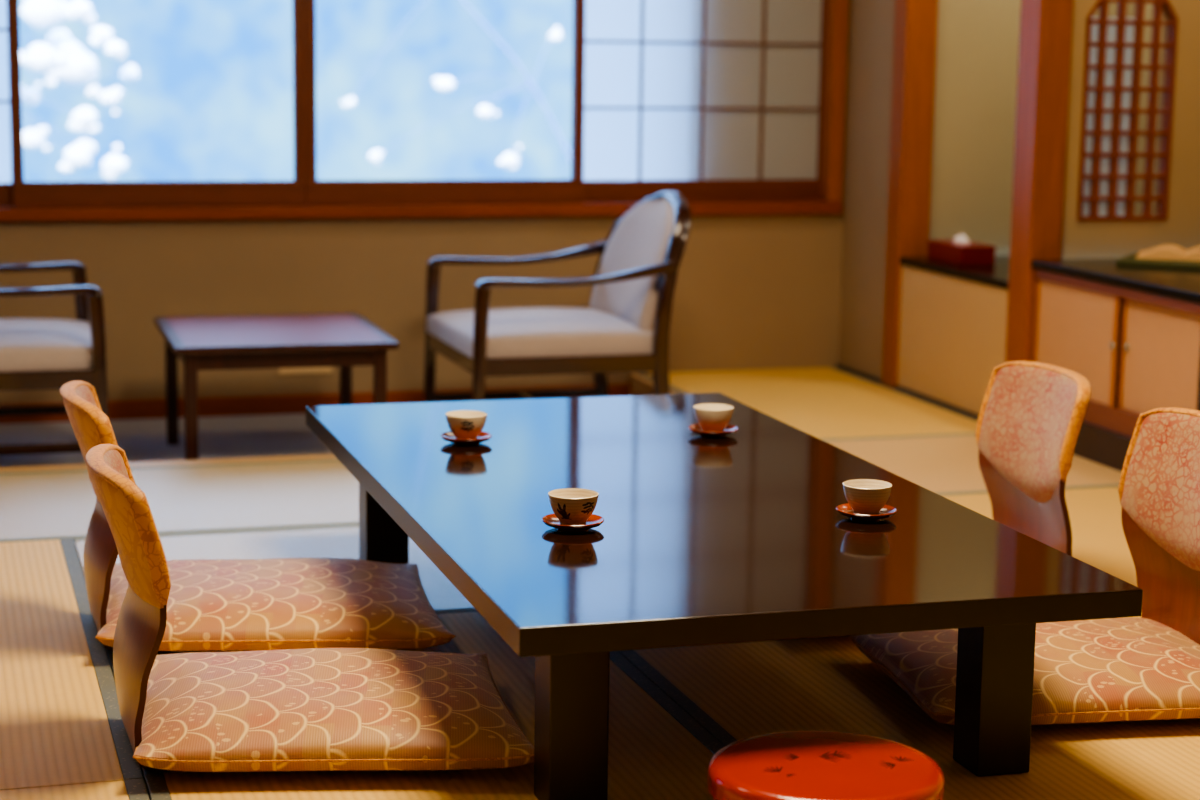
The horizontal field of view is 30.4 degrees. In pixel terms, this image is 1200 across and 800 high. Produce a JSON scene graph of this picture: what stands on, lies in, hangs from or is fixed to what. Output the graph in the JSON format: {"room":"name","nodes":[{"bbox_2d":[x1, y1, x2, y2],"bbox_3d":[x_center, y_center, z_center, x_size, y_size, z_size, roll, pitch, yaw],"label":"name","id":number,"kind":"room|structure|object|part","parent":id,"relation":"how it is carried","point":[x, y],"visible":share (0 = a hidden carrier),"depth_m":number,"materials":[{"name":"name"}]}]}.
{"room":"japanese tatami room","nodes":[
{"label":"japanese tatami room","id":0,"kind":"room"},
{"bbox_2d":[0,413,332,467],"bbox_3d":[-2.176,0.221,6.479,5.200,0.060,1.291,-2,10,-17],"label":"floor","id":1,"kind":"structure","parent":0,"point":[270,435],"depth_m":6.97,"materials":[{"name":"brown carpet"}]},
{"bbox_2d":[0,262,108,455],"bbox_3d":[-1.818,-0.187,6.345,0.741,0.802,0.715,-2,10,-17],"label":"armchair","id":2,"kind":"object","parent":1,"relation":"on","point":[36,354],"visible":0.88,"depth_m":6.13,"materials":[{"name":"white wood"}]},
{"bbox_3d":[-1.859,-0.416,6.642,0.609,0.081,0.059,-2,10,-17],"label":"armrest","id":3,"kind":"part","parent":2,"relation":"part of","materials":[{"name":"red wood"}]},
{"bbox_2d":[0,318,92,370],"bbox_3d":[-1.750,-0.173,6.369,0.587,0.093,0.620,-2,10,-17],"label":"seat cushion","id":4,"kind":"object","parent":2,"relation":"on","point":[26,344],"depth_m":6.15,"materials":[{"name":"beige fabric"}]},
{"bbox_3d":[-1.664,-0.051,6.068,0.571,0.053,0.028,-2,10,-17],"label":"seat rail","id":5,"kind":"part","parent":2,"relation":"part of","materials":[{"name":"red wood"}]},
{"bbox_3d":[-1.669,-0.313,6.023,0.609,0.081,0.059,-2,10,-17],"label":"armrest","id":6,"kind":"part","parent":2,"relation":"part of","materials":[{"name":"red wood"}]},
{"bbox_3d":[-1.586,-0.126,6.774,0.054,0.547,0.034,-2,10,-17],"label":"leg","id":7,"kind":"part","parent":2,"relation":"part of","materials":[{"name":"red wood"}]},
{"bbox_3d":[-1.396,-0.023,6.154,0.054,0.547,0.034,-2,10,-17],"label":"leg","id":8,"kind":"part","parent":2,"relation":"part of","materials":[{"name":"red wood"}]},
{"bbox_2d":[154,313,398,459],"bbox_3d":[-0.983,-0.017,6.630,0.635,0.396,0.700,-2,10,-16],"label":"coffee table","id":9,"kind":"object","parent":1,"relation":"on","point":[344,341],"visible":0.82,"depth_m":6.38,"materials":[{"name":"brown wood"}]},
{"bbox_3d":[-1.328,-0.046,6.845,0.036,0.374,0.036,-2,10,-16],"label":"leg","id":10,"kind":"part","parent":9,"relation":"part of","materials":[{"name":"brown wood"}]},
{"bbox_3d":[-1.161,0.050,6.269,0.036,0.374,0.036,-2,10,-16],"label":"leg","id":11,"kind":"part","parent":9,"relation":"part of","materials":[{"name":"brown wood"}]},
{"bbox_3d":[-0.806,-0.063,6.994,0.036,0.374,0.036,-2,10,-16],"label":"leg","id":12,"kind":"part","parent":9,"relation":"part of","materials":[{"name":"brown wood"}]},
{"bbox_3d":[-0.638,0.033,6.417,0.036,0.374,0.036,-2,10,-16],"label":"leg","id":13,"kind":"part","parent":9,"relation":"part of","materials":[{"name":"brown wood"}]},
{"bbox_2d":[423,191,690,401],"bbox_3d":[-0.114,-0.244,6.847,0.741,0.802,0.715,-2,10,-17],"label":"armchair","id":14,"kind":"object","parent":1,"relation":"on","point":[634,279],"visible":0.94,"depth_m":6.63,"materials":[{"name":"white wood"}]},
{"bbox_3d":[-0.539,-0.160,7.078,0.054,0.547,0.034,-2,10,-17],"label":"leg","id":15,"kind":"part","parent":14,"relation":"part of","materials":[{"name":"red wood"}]},
{"bbox_3d":[-0.446,-0.146,6.762,0.030,0.053,0.640,-2,10,-17],"label":"seat rail","id":16,"kind":"part","parent":14,"relation":"part of","materials":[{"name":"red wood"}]},
{"bbox_3d":[-0.349,-0.057,6.459,0.054,0.547,0.034,-2,10,-17],"label":"leg","id":17,"kind":"part","parent":14,"relation":"part of","materials":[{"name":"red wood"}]},
{"bbox_3d":[-0.258,-0.470,7.113,0.609,0.081,0.059,-2,10,-17],"label":"armrest","id":18,"kind":"part","parent":14,"relation":"part of","materials":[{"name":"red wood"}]},
{"bbox_2d":[427,307,652,358],"bbox_3d":[-0.182,-0.225,6.829,0.587,0.093,0.620,-2,10,-17],"label":"seat cushion","id":19,"kind":"object","parent":14,"relation":"on","point":[531,332],"depth_m":6.61,"materials":[{"name":"beige fabric"}]},
{"bbox_3d":[-0.081,-0.104,6.533,0.571,0.053,0.028,-2,10,-17],"label":"seat rail","id":20,"kind":"part","parent":14,"relation":"part of","materials":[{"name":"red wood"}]},
{"bbox_3d":[-0.068,-0.366,6.493,0.609,0.081,0.059,-2,10,-17],"label":"armrest","id":21,"kind":"part","parent":14,"relation":"part of","materials":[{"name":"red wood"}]},
{"bbox_3d":[0.024,-0.244,7.210,0.100,0.691,0.088,-2,10,-17],"label":"leg","id":22,"kind":"part","parent":14,"relation":"part of","materials":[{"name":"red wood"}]},
{"bbox_3d":[0.162,-0.508,6.888,0.173,0.286,0.616,-2,10,-17],"label":"frame","id":23,"kind":"part","parent":14,"relation":"part of","materials":[{"name":"black wood"}]},
{"bbox_3d":[0.199,-0.149,6.638,0.100,0.691,0.088,-2,10,-17],"label":"leg","id":24,"kind":"part","parent":14,"relation":"part of","materials":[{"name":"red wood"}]},
{"bbox_2d":[0,0,849,403],"bbox_3d":[-1.943,-1.112,7.065,6.071,2.510,0.100,-2,10,-17],"label":"wall","id":25,"kind":"structure","parent":0,"point":[752,292],"depth_m":7.51,"materials":[{"name":"beige paint"}]},
{"bbox_2d":[0,0,11,205],"bbox_3d":[-2.361,-1.175,6.937,1.000,1.137,0.030,-2,10,-17],"label":"window","id":26,"kind":"structure","parent":25,"relation":"in","point":[5,139],"depth_m":7.12,"materials":[{"name":"paper"}]},
{"bbox_3d":[-2.361,-1.175,6.937,1.000,1.137,0.030,-2,10,-17],"label":"frame","id":27,"kind":"part","parent":26,"relation":"part of","materials":[{"name":"brown wood"}]},
{"bbox_2d":[7,0,305,206],"bbox_3d":[-1.434,-1.200,7.175,0.949,1.137,0.032,-2,10,-17],"label":"window","id":28,"kind":"structure","parent":25,"relation":"in","point":[184,192],"depth_m":7.24,"materials":[{"name":"brown wood"}]},
{"bbox_3d":[-1.434,-1.200,7.175,0.949,1.137,0.032,-2,10,-17],"label":"frame","id":29,"kind":"part","parent":28,"relation":"part of","materials":[{"name":"brown wood"}]},
{"bbox_2d":[279,367,331,373],"bbox_3d":[-0.995,-0.103,7.466,0.180,0.027,0.008,-2,10,-17],"label":"socket plate","id":30,"kind":"object","parent":25,"relation":"attached to","point":[308,369],"visible":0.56,"depth_m":7.46,"materials":[{"name":"beige plastic"}]},
{"bbox_2d":[0,384,629,423],"bbox_3d":[-2.371,0.060,7.068,5.175,0.064,0.014,-2,10,-17],"label":"baseboard","id":31,"kind":"structure","parent":25,"relation":"attached to","point":[294,403],"depth_m":7.42,"materials":[{"name":"brown wood"}]},
{"bbox_2d":[0,374,677,472],"bbox_3d":[-2.163,0.149,6.428,5.200,0.099,1.371,-2,10,-17],"label":"trim","id":32,"kind":"structure","parent":25,"relation":"attached to","point":[639,385],"depth_m":6.10,"materials":[{"name":"brown wood"}]},
{"bbox_2d":[0,200,842,221],"bbox_3d":[-1.999,-0.601,7.114,5.957,0.043,0.135,-2,10,-17],"label":"trim","id":33,"kind":"structure","parent":25,"relation":"attached to","point":[7,213],"depth_m":7.43,"materials":[{"name":"brown wood"}]},
{"bbox_2d":[304,0,585,204],"bbox_3d":[-0.517,-1.232,7.451,0.967,1.137,0.032,-2,10,-17],"label":"window","id":34,"kind":"structure","parent":25,"relation":"in","point":[416,191],"depth_m":7.52,"materials":[{"name":"brown wood"}]},
{"bbox_3d":[-0.517,-1.232,7.451,0.967,1.137,0.032,-2,10,-17],"label":"frame","id":35,"kind":"part","parent":34,"relation":"part of","materials":[{"name":"brown wood"}]},
{"bbox_2d":[571,0,825,201],"bbox_3d":[0.355,-1.268,7.753,0.935,1.137,0.030,-2,10,-17],"label":"shoji screen","id":36,"kind":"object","parent":25,"relation":"in","point":[699,100],"depth_m":7.79,"materials":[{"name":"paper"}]},
{"bbox_2d":[820,0,848,201],"bbox_3d":[0.832,-1.310,7.866,0.057,1.197,0.130,-2,10,-17],"label":"trim","id":37,"kind":"structure","parent":25,"relation":"attached to","point":[836,18],"depth_m":7.85,"materials":[{"name":"brown wood"}]},
{"bbox_2d":[838,0,894,378],"bbox_3d":[0.990,-1.170,7.680,0.100,2.510,0.416,-2,10,-17],"label":"wall","id":38,"kind":"structure","parent":0,"point":[871,22],"depth_m":7.74,"materials":[{"name":"beige paint"}]},
{"bbox_2d":[836,364,978,418],"bbox_3d":[1.053,-0.022,7.414,0.008,0.012,1.316,-2,10,-17],"label":"baseboard","id":39,"kind":"structure","parent":38,"relation":"attached to","point":[870,377],"depth_m":7.39,"materials":[{"name":"brown wood"}]},
{"bbox_2d":[882,0,937,387],"bbox_3d":[1.059,-1.208,7.424,0.112,2.350,0.105,-2,10,-17],"label":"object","id":40,"kind":"structure","parent":38,"relation":"attached to","point":[915,21],"depth_m":7.44,"materials":[{"name":"brown wood"}]},
{"bbox_2d":[929,0,1163,254],"bbox_3d":[1.632,-1.084,7.205,0.850,2.510,0.880,-2,10,-17],"label":"wall","id":41,"kind":"structure","parent":0,"point":[976,67],"depth_m":7.51,"materials":[{"name":"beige paint"}]},
{"bbox_2d":[1005,0,1072,362],"bbox_3d":[1.322,-1.064,6.557,0.107,2.350,0.130,-2,10,-17],"label":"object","id":42,"kind":"structure","parent":41,"relation":"attached to","point":[1045,36],"depth_m":6.57,"materials":[{"name":"brown wood"}]},
{"bbox_2d":[1061,0,1199,258],"bbox_3d":[1.780,-1.080,6.695,0.860,2.350,0.070,-2,10,-17],"label":"wall","id":43,"kind":"structure","parent":0,"point":[1080,239],"depth_m":6.68,"materials":[{"name":"paint"}]},
{"bbox_2d":[1077,0,1177,220],"bbox_3d":[1.581,-0.899,6.641,0.302,0.715,0.044,-2,10,-17],"label":"window","id":44,"kind":"structure","parent":43,"relation":"in","point":[1113,49],"depth_m":6.64,"materials":[{"name":"wood"}]},
{"bbox_3d":[-0.685,0.769,2.921,5.971,0.160,9.046,-2,10,-17],"label":"floor","id":45,"kind":"structure","parent":0,"visible":0},
{"bbox_2d":[0,538,142,789],"bbox_3d":[-1.421,0.499,4.174,0.938,0.051,1.743,-2,10,-17],"label":"mat","id":46,"kind":"object","parent":45,"relation":"on","point":[61,723],"visible":0.93,"depth_m":3.99,"materials":[{"name":"beige wicker"}]},
{"bbox_2d":[0,778,149,799],"bbox_3d":[-0.917,0.773,2.529,0.938,0.051,1.738,-2,10,-17],"label":"mat","id":47,"kind":"object","parent":45,"relation":"on","point":[129,789],"visible":1,"depth_m":3.41,"materials":[{"name":"beige wicker"}]},
{"bbox_2d":[0,459,358,541],"bbox_3d":[-1.343,0.280,5.531,1.883,0.051,0.838,-2,10,-17],"label":"mat","id":48,"kind":"object","parent":45,"relation":"on","point":[56,504],"visible":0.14,"depth_m":5.59,"materials":[{"name":"grey wicker"}]},
{"bbox_2d":[74,524,476,613],"bbox_3d":[-0.184,0.383,5.000,1.908,0.051,0.863,-2,10,-17],"label":"mat","id":49,"kind":"object","parent":45,"relation":"on","point":[334,541],"visible":0.09,"depth_m":5.06,"materials":[{"name":"grey wicker"}]},
{"bbox_2d":[95,558,455,650],"bbox_3d":[-0.659,0.391,4.379,0.744,0.093,0.575,0,9,-4],"label":"floor cushion","id":50,"kind":"object","parent":49,"relation":"on","point":[279,603],"visible":0.74,"depth_m":4.20,"materials":[{"name":"orange fabric"}]},
{"bbox_2d":[60,380,117,651],"bbox_3d":[-0.833,0.213,4.310,0.419,0.485,0.392,-2,10,-17],"label":"chair","id":51,"kind":"object","parent":50,"relation":"on","point":[91,427],"visible":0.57,"depth_m":4.15,"materials":[{"name":"brown wood"}]},
{"bbox_3d":[0.632,0.367,4.630,0.645,0.097,0.555,-2,10,-17],"label":"floor cushion","id":52,"kind":"object","parent":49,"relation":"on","visible":0},
{"bbox_2d":[975,361,1090,555],"bbox_3d":[0.789,0.177,4.673,0.419,0.485,0.392,-2,10,-17],"label":"chair","id":53,"kind":"object","parent":52,"relation":"on","point":[1031,415],"visible":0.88,"depth_m":4.72,"materials":[{"name":"patterned fabric"},{"name":"brown plywood"}]},
{"bbox_2d":[105,611,723,799],"bbox_3d":[-0.265,0.606,3.617,0.943,0.051,1.768,-2,10,-17],"label":"mat","id":54,"kind":"object","parent":45,"relation":"on","point":[657,750],"visible":0.17,"depth_m":3.55,"materials":[{"name":"beige wicker"}]},
{"bbox_2d":[133,648,533,771],"bbox_3d":[-0.463,0.504,3.705,0.714,0.092,0.575,0,9,-4],"label":"floor cushion","id":55,"kind":"object","parent":54,"relation":"on","point":[308,709],"visible":0.94,"depth_m":3.53,"materials":[{"name":"orange fabric"}]},
{"bbox_2d":[85,444,174,771],"bbox_3d":[-0.628,0.325,3.639,0.419,0.485,0.392,-2,10,-17],"label":"chair","id":56,"kind":"object","parent":55,"relation":"on","point":[142,618],"visible":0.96,"depth_m":3.46,"materials":[{"name":"brown wood"}]},
{"bbox_2d":[707,730,944,799],"bbox_3d":[0.320,0.589,3.153,0.336,0.150,0.336,1,9,0],"label":"tub","id":57,"kind":"object","parent":54,"relation":"on","point":[807,764],"visible":1,"depth_m":3.11,"materials":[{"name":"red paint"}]},
{"bbox_2d":[637,367,977,438],"bbox_3d":[0.695,0.025,7.283,0.769,0.051,1.369,-2,10,-17],"label":"mat","id":58,"kind":"object","parent":45,"relation":"on","point":[828,402],"visible":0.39,"depth_m":7.25,"materials":[{"name":"beige wicker"}]},
{"bbox_2d":[618,636,1199,799],"bbox_3d":[0.649,0.574,3.892,0.963,0.051,1.768,-2,10,-17],"label":"mat","id":59,"kind":"object","parent":45,"relation":"on","point":[735,692],"visible":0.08,"depth_m":3.83,"materials":[{"name":"beige wicker"}]},
{"bbox_2d":[306,393,1142,799],"bbox_3d":[0.083,0.319,4.190,0.984,0.340,1.950,-2,10,-16],"label":"table","id":60,"kind":"object","parent":59,"relation":"on","point":[741,536],"visible":0.82,"depth_m":3.60,"materials":[{"name":"brown paint"}]},
{"bbox_3d":[-0.472,0.231,4.817,0.094,0.298,0.094,-2,10,-16],"label":"leg","id":61,"kind":"part","parent":60,"relation":"part of","materials":[{"name":"black paint"}]},
{"bbox_2d":[440,431,491,444],"bbox_3d":[-0.274,0.080,4.522,0.106,0.018,0.106,-2,10,-17],"label":"saucer","id":62,"kind":"object","parent":60,"relation":"on","point":[447,436],"visible":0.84,"depth_m":4.50,"materials":[{"name":"brown wood"}]},
{"bbox_2d":[445,410,486,438],"bbox_3d":[-0.274,0.054,4.518,0.086,0.052,0.086,6,10,27],"label":"tea cup","id":63,"kind":"object","parent":62,"relation":"on","point":[464,424],"visible":1,"depth_m":4.49,"materials":[{"name":"ceramic"}]},
{"bbox_3d":[-0.044,0.471,3.372,0.094,0.298,0.094,-2,10,-16],"label":"leg","id":64,"kind":"part","parent":60,"relation":"part of","materials":[{"name":"black paint"}]},
{"bbox_2d":[542,514,603,531],"bbox_3d":[-0.046,0.210,3.743,0.106,0.018,0.106,-2,10,-17],"label":"saucer","id":65,"kind":"object","parent":60,"relation":"on","point":[551,520],"visible":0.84,"depth_m":3.72,"materials":[{"name":"red ceramic"}]},
{"bbox_2d":[548,488,598,524],"bbox_3d":[-0.045,0.183,3.739,0.086,0.052,0.086,-1,9,-8],"label":"tea cup","id":66,"kind":"object","parent":65,"relation":"on","point":[571,506],"visible":1,"depth_m":3.71,"materials":[{"name":"ceramic"}]},
{"bbox_2d":[688,424,737,436],"bbox_3d":[0.238,0.066,4.652,0.106,0.018,0.106,-2,10,-17],"label":"saucer","id":67,"kind":"object","parent":60,"relation":"on","point":[695,428],"visible":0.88,"depth_m":4.63,"materials":[{"name":"brown wood"}]},
{"bbox_2d":[693,403,733,431],"bbox_3d":[0.238,0.040,4.648,0.086,0.052,0.086,2,9,4],"label":"tea cup","id":68,"kind":"object","parent":67,"relation":"on","point":[711,417],"visible":0.99,"depth_m":4.62,"materials":[{"name":"ceramic"}]},
{"bbox_2d":[836,503,896,520],"bbox_3d":[0.466,0.198,3.859,0.106,0.018,0.106,-2,10,-17],"label":"saucer","id":69,"kind":"object","parent":60,"relation":"on","point":[887,511],"visible":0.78,"depth_m":3.84,"materials":[{"name":"red ceramic"}]},
{"bbox_2d":[843,479,891,514],"bbox_3d":[0.466,0.172,3.854,0.086,0.052,0.086,7,11,35],"label":"tea cup","id":70,"kind":"object","parent":69,"relation":"on","point":[864,496],"visible":1,"depth_m":3.83,"materials":[{"name":"ceramic"}]},
{"bbox_3d":[0.638,0.449,3.570,0.094,0.298,0.094,-2,10,-16],"label":"leg","id":71,"kind":"part","parent":60,"relation":"part of","materials":[{"name":"black paint"}]},
{"bbox_2d":[849,617,1199,724],"bbox_3d":[0.829,0.475,4.005,0.645,0.090,0.555,-1,9,-10],"label":"floor cushion","id":72,"kind":"object","parent":59,"relation":"on","point":[1125,668],"visible":0.71,"depth_m":3.85,"materials":[{"name":"orange fabric"}]},
{"bbox_2d":[1118,407,1199,644],"bbox_3d":[0.964,0.277,4.076,0.419,0.485,0.392,-2,10,-17],"label":"chair","id":73,"kind":"object","parent":72,"relation":"on","point":[1159,487],"visible":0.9,"depth_m":4.19,"materials":[{"name":"patterned fabric"},{"name":"brown plywood"}]},
{"bbox_2d":[897,255,1009,414],"bbox_3d":[1.523,-0.212,7.253,0.828,0.452,0.798,-2,10,-17],"label":"cabinet","id":74,"kind":"object","parent":45,"relation":"on","point":[953,321],"visible":0.59,"depth_m":7.14,"materials":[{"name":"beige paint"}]},
{"bbox_2d":[900,255,1009,289],"bbox_3d":[1.526,-0.423,7.219,0.828,0.025,0.798,-2,10,-17],"label":"countertop","id":75,"kind":"structure","parent":74,"relation":"on","point":[997,275],"depth_m":7.13,"materials":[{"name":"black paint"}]},
{"bbox_2d":[928,234,995,264],"bbox_3d":[1.199,-0.505,7.328,0.125,0.092,0.250,-2,10,-17],"label":"tissue box","id":76,"kind":"object","parent":74,"relation":"on","point":[958,251],"visible":1,"depth_m":7.23,"materials":[{"name":"red paint"}]},
{"bbox_2d":[820,433,1120,495],"bbox_3d":[0.472,0.217,6.076,1.904,0.051,0.838,-2,10,-17],"label":"mat","id":77,"kind":"object","parent":45,"relation":"on","point":[942,464],"visible":0.02,"depth_m":6.22,"materials":[{"name":"beige wicker"}]},
{"bbox_2d":[942,487,1140,617],"bbox_3d":[1.312,0.407,4.980,0.939,0.051,1.773,-2,10,-17],"label":"mat","id":78,"kind":"object","parent":45,"relation":"on","point":[1099,541],"visible":0.02,"depth_m":5.42,"materials":[{"name":"beige wicker"}]},
{"bbox_2d":[1032,258,1199,471],"bbox_3d":[1.811,-0.095,6.301,0.832,0.533,0.939,-2,10,-17],"label":"base cabinet","id":79,"kind":"object","parent":45,"relation":"on","point":[1133,332],"visible":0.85,"depth_m":6.17,"materials":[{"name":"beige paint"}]},
{"bbox_3d":[1.380,-0.172,6.394,0.010,0.313,0.477,-2,10,-17],"label":"door","id":80,"kind":"part","parent":79,"relation":"part of","materials":[{"name":"beige wood"}]},
{"bbox_3d":[1.448,0.050,6.214,0.046,0.065,0.939,-2,10,-17],"label":"rail","id":81,"kind":"part","parent":79,"relation":"part of","materials":[{"name":"brown wood"}]},
{"bbox_3d":[1.435,-0.153,6.183,0.007,0.026,0.026,-2,10,-17],"label":"knob","id":82,"kind":"part","parent":79,"relation":"part of","materials":[{"name":"metal"}]},
{"bbox_2d":[1032,258,1199,303],"bbox_3d":[1.817,-0.346,6.261,0.826,0.025,0.939,-2,10,-17],"label":"countertop","id":83,"kind":"structure","parent":79,"relation":"on","point":[1177,283],"depth_m":6.21,"materials":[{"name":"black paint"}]},
{"bbox_2d":[1116,253,1199,268],"bbox_3d":[1.716,-0.407,6.496,0.340,0.016,0.250,5,10,26],"label":"folder","id":84,"kind":"object","parent":83,"relation":"on","point":[1131,260],"visible":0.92,"depth_m":6.42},
{"bbox_2d":[1136,244,1199,260],"bbox_3d":[1.734,-0.437,6.539,0.270,0.030,0.200,4,10,17],"label":"booklet","id":85,"kind":"object","parent":84,"relation":"on","point":[1168,251],"visible":1,"depth_m":6.47,"materials":[{"name":"beige paper"}]},
{"bbox_3d":[1.453,-0.306,6.157,0.046,0.030,0.939,-2,10,-17],"label":"rail","id":86,"kind":"part","parent":79,"relation":"part of","materials":[{"name":"beige wood"}]},
{"bbox_3d":[1.464,-0.146,6.145,0.007,0.026,0.026,-2,10,-17],"label":"knob","id":87,"kind":"part","parent":79,"relation":"part of","materials":[{"name":"metal"}]},
{"bbox_3d":[1.527,-0.101,5.971,0.010,0.313,0.429,-2,10,-17],"label":"door","id":88,"kind":"part","parent":79,"relation":"part of","materials":[{"name":"pink paper"}]},
{"bbox_3d":[1.914,-0.903,6.114,0.950,2.510,1.160,-2,10,-17],"label":"wall","id":89,"kind":"structure","parent":0,"visible":0},
{"bbox_2d":[1196,356,1199,410],"bbox_3d":[1.627,-0.897,5.556,0.100,2.350,0.110,-2,10,-17],"label":"trim","id":90,"kind":"structure","parent":89,"relation":"attached to","point":[1198,391],"depth_m":5.73,"materials":[{"name":"brown wood"}]},
{"label":"outside","id":91,"kind":"structure","parent":0,"visible":0},
{"bbox_2d":[20,0,138,180],"bbox_3d":[-3.140,-1.129,11.405,1.505,3.801,0.769,-2,10,-17],"label":"tree","id":92,"kind":"object","parent":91,"point":[64,60],"visible":0.91,"depth_m":11.24,"materials":[{"name":"grey plant"}]},
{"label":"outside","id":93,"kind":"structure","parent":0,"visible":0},
{"bbox_2d":[340,0,570,169],"bbox_3d":[-0.641,-1.280,12.868,1.710,3.703,0.484,-3,10,-21],"label":"tree","id":94,"kind":"object","parent":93,"point":[444,84],"visible":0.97,"depth_m":12.74,"materials":[{"name":"grey plant"}]}
]}

